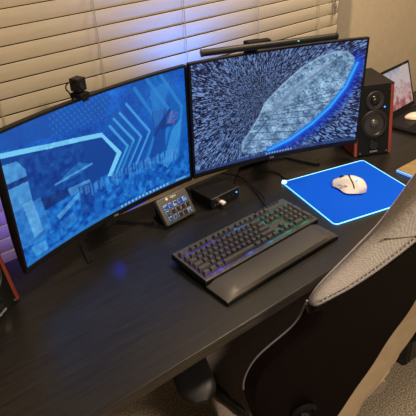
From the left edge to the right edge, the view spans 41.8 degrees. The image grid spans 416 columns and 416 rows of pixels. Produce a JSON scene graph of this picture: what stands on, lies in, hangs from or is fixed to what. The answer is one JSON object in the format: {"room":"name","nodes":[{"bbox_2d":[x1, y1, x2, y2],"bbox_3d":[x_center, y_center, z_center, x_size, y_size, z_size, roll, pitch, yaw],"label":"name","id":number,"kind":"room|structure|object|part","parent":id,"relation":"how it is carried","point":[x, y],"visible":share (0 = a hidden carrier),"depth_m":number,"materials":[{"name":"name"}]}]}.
{"room":"home office","nodes":[
{"label":"home office","id":0,"kind":"room"},
{"bbox_2d":[113,357,415,415],"bbox_3d":[0.894,1.276,0.987,4.900,0.050,3.874,-24,37,-31],"label":"floor","id":1,"kind":"structure","parent":0,"point":[398,398],"depth_m":1.96,"materials":[{"name":"carpet"}]},
{"bbox_2d":[0,91,415,415],"bbox_3d":[0.354,0.263,1.946,2.480,0.740,0.616,-24,37,-31],"label":"computer desk","id":2,"kind":"object","parent":1,"relation":"on","point":[79,338],"visible":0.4,"depth_m":1.33,"materials":[{"name":"black wood"}]},
{"bbox_2d":[0,255,18,319],"bbox_3d":[-0.597,0.146,1.273,0.216,0.251,0.143,6,32,15],"label":"speaker","id":3,"kind":"object","parent":2,"relation":"on","point":[9,295],"visible":1,"depth_m":1.32},
{"bbox_3d":[-0.582,0.114,1.327,0.210,0.244,0.012,6,32,15],"label":"panel","id":4,"kind":"part","parent":3,"relation":"part of","materials":[{"name":"red wood"}]},
{"bbox_2d":[0,64,191,273],"bbox_3d":[-0.300,-0.110,1.478,0.141,0.445,0.616,21,39,35],"label":"monitor","id":5,"kind":"object","parent":2,"relation":"on","point":[69,168],"visible":1,"depth_m":1.40,"materials":[{"name":"black"}]},
{"bbox_2d":[65,76,88,101],"bbox_3d":[-0.308,-0.249,1.310,0.051,0.132,0.059,-9,32,-10],"label":"webcam","id":6,"kind":"object","parent":5,"relation":"attached to","point":[78,86],"visible":0.92,"depth_m":1.28,"materials":[{"name":"black plastic"}]},
{"bbox_2d":[153,187,195,226],"bbox_3d":[-0.107,-0.006,1.643,0.116,0.078,0.083,-28,39,-35],"label":"controller","id":7,"kind":"object","parent":2,"relation":"on","point":[175,206],"visible":1,"depth_m":1.62,"materials":[{"name":"grey plastic"}]},
{"bbox_2d":[186,176,238,208],"bbox_3d":[-0.014,-0.054,1.741,0.166,0.051,0.156,-27,38,-33],"label":"dock","id":8,"kind":"object","parent":2,"relation":"on","point":[209,193],"visible":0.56,"depth_m":1.72,"materials":[{"name":"black plastic"}]},
{"bbox_3d":[0.055,-0.032,1.708,0.112,0.032,0.003,-27,38,-33],"label":"panel","id":9,"kind":"part","parent":8,"relation":"part of","materials":[{"name":"black plastic"}]},
{"bbox_2d":[172,173,317,286],"bbox_3d":[0.031,0.022,1.618,0.454,0.042,0.436,-25,37,-32],"label":"keyboard","id":10,"kind":"object","parent":2,"relation":"on","point":[209,258],"visible":1,"depth_m":1.48,"materials":[{"name":"black plastic"}]},
{"bbox_2d":[205,224,337,305],"bbox_3d":[0.178,0.136,1.437,0.412,0.023,0.086,-25,38,-32],"label":"wrist rest","id":11,"kind":"object","parent":2,"relation":"on","point":[235,284],"visible":1,"depth_m":1.41,"materials":[{"name":"black"}]},
{"bbox_2d":[186,36,369,183],"bbox_3d":[0.201,-0.321,1.783,0.618,0.442,0.167,-15,33,-18],"label":"monitor","id":12,"kind":"object","parent":2,"relation":"on","point":[246,109],"visible":1,"depth_m":1.71,"materials":[{"name":"black plastic"}]},
{"bbox_2d":[200,33,338,56],"bbox_3d":[0.174,-0.448,1.603,0.435,0.112,0.079,-14,33,-17],"label":"light bar","id":13,"kind":"object","parent":12,"relation":"attached to","point":[263,43],"visible":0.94,"depth_m":1.55,"materials":[{"name":"black plastic"}]},
{"bbox_2d":[258,160,405,224],"bbox_3d":[0.422,-0.086,1.792,0.355,0.009,0.420,-16,33,-19],"label":"mouse pad","id":14,"kind":"object","parent":2,"relation":"on","point":[316,189],"visible":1,"depth_m":1.73,"materials":[{"name":"blue fabric"}]},
{"bbox_2d":[332,175,366,193],"bbox_3d":[0.450,-0.079,1.735,0.110,0.045,0.072,19,38,32],"label":"computer mouse","id":15,"kind":"object","parent":14,"relation":"on","point":[349,184],"visible":1,"depth_m":1.72,"materials":[{"name":"grey plastic"}]},
{"bbox_2d":[342,68,394,156],"bbox_3d":[0.562,-0.347,1.976,0.143,0.251,0.216,-9,32,-9],"label":"speaker","id":16,"kind":"object","parent":2,"relation":"on","point":[376,115],"visible":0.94,"depth_m":1.90},
{"bbox_3d":[0.498,-0.337,1.968,0.012,0.244,0.210,-9,32,-9],"label":"panel","id":17,"kind":"part","parent":16,"relation":"part of","materials":[{"name":"red wood"}]},
{"bbox_3d":[0.574,-0.369,1.873,0.067,0.067,0.006,-9,24,-9],"label":"tweeter plate","id":18,"kind":"part","parent":16,"relation":"part of","materials":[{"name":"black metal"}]},
{"bbox_3d":[0.552,-0.462,1.928,0.143,0.004,0.178,-9,32,-9],"label":"panel","id":19,"kind":"part","parent":16,"relation":"part of","materials":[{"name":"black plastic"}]},
{"bbox_3d":[0.625,-0.356,1.987,0.012,0.244,0.210,-9,32,-9],"label":"panel","id":20,"kind":"part","parent":16,"relation":"part of","materials":[{"name":"red wood"}]},
{"bbox_2d":[381,60,415,134],"bbox_3d":[0.831,-0.436,2.153,0.272,0.192,0.265,-29,39,-36],"label":"laptop","id":21,"kind":"object","parent":2,"relation":"on","point":[400,74],"visible":0.68,"depth_m":2.23,"materials":[{"name":"black"}]},
{"bbox_2d":[404,112,415,119],"bbox_3d":[0.834,-0.373,2.187,0.085,0.023,0.054,-2,31,1],"label":"mouse","id":22,"kind":"object","parent":21,"relation":"on","point":[411,116],"visible":1,"depth_m":2.18,"materials":[{"name":"beige plastic"}]},
{"bbox_2d":[396,159,415,177],"bbox_3d":[0.738,-0.125,1.820,0.150,0.014,0.150,-24,37,-31],"label":"notebook","id":23,"kind":"object","parent":2,"relation":"on","point":[409,169],"visible":0.88,"depth_m":1.83,"materials":[{"name":"brown"}]},
{"bbox_2d":[172,172,415,415],"bbox_3d":[0.252,0.231,1.335,0.832,1.435,0.860,5,32,14],"label":"gaming chair","id":24,"kind":"object","parent":1,"relation":"on","point":[332,348],"visible":0.94,"depth_m":1.24,"materials":[{"name":"grey leather"}]},
{"bbox_3d":[-0.049,0.370,1.306,0.092,0.036,0.250,-11,32,-13],"label":"armrest","id":25,"kind":"part","parent":24,"relation":"part of","materials":[{"name":"black plastic"}]},
{"bbox_3d":[0.041,0.485,1.415,0.038,0.031,0.261,-20,35,-25],"label":"seat trim","id":26,"kind":"part","parent":24,"relation":"part of","materials":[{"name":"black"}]},
{"bbox_3d":[0.198,0.411,1.610,0.470,0.082,0.440,-11,32,-13],"label":"seat","id":27,"kind":"part","parent":24,"relation":"part of","materials":[{"name":"black leather"}]},
{"bbox_3d":[0.236,0.512,1.337,0.029,0.042,0.014,-24,37,-31],"label":"lever","id":28,"kind":"part","parent":24,"relation":"part of","materials":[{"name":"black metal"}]},
{"bbox_3d":[0.407,0.204,1.065,0.401,1.127,0.512,-24,37,-31],"label":"backrest","id":29,"kind":"part","parent":24,"relation":"part of","materials":[{"name":"black leather"}]},
{"bbox_3d":[0.527,0.347,1.577,0.265,0.265,0.069,6,32,15],"label":"armrest post","id":30,"kind":"part","parent":24,"relation":"part of","materials":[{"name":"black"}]},
{"bbox_2d":[397,342,415,364],"bbox_3d":[0.744,0.331,2.072,0.220,0.455,0.245,-24,37,-31],"label":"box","id":31,"kind":"object","parent":1,"relation":"on","point":[408,353],"visible":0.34,"depth_m":2.03,"materials":[{"name":"black"}]},
{"bbox_3d":[0.818,0.370,1.987,0.200,0.400,0.006,-24,37,-31],"label":"panel","id":32,"kind":"part","parent":31,"relation":"part of","materials":[{"name":"black metal"}]},
{"bbox_2d":[349,0,415,91],"bbox_3d":[-0.298,-0.481,1.585,4.900,2.450,0.160,-24,37,-31],"label":"wall","id":33,"kind":"structure","parent":0,"point":[390,25],"depth_m":2.29,"materials":[{"name":"beige paint"}]},
{"bbox_2d":[0,0,327,254],"bbox_3d":[-0.664,-0.482,1.333,2.863,1.546,0.040,-24,37,-31],"label":"window","id":34,"kind":"structure","parent":33,"relation":"in","point":[47,0],"depth_m":1.66,"materials":[{"name":"grey"}]},
{"bbox_3d":[-0.663,-0.481,1.334,2.783,1.466,0.006,-24,37,-31],"label":"pane","id":35,"kind":"part","parent":34,"relation":"part of","materials":[{"name":"white glass"}]},
{"bbox_2d":[0,0,338,262],"bbox_3d":[-0.623,-0.477,1.276,2.858,1.490,0.054,-24,37,-31],"label":"window blind","id":36,"kind":"object","parent":34,"relation":"attached to","point":[55,8],"visible":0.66,"depth_m":1.59,"materials":[{"name":"beige plastic"}]},
{"bbox_3d":[-0.315,-0.589,1.466,0.004,1.450,0.002,-24,37,-31],"label":"ladder cord","id":37,"kind":"part","parent":36,"relation":"part of","materials":[{"name":"white fabric"}]},
{"bbox_3d":[-0.079,-0.697,1.621,0.004,1.450,0.002,-24,37,-31],"label":"ladder cord","id":38,"kind":"part","parent":36,"relation":"part of","materials":[{"name":"white fabric"}]},
{"bbox_3d":[0.166,-0.808,1.781,0.004,1.450,0.002,-24,37,-31],"label":"ladder cord","id":39,"kind":"part","parent":36,"relation":"part of","materials":[{"name":"white fabric"}]},
{"bbox_2d":[327,0,352,38],"bbox_3d":[0.491,-0.972,2.030,0.003,1.546,0.156,-24,37,-31],"label":"trim","id":40,"kind":"structure","parent":33,"relation":"attached to","point":[344,10],"depth_m":2.13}
]}

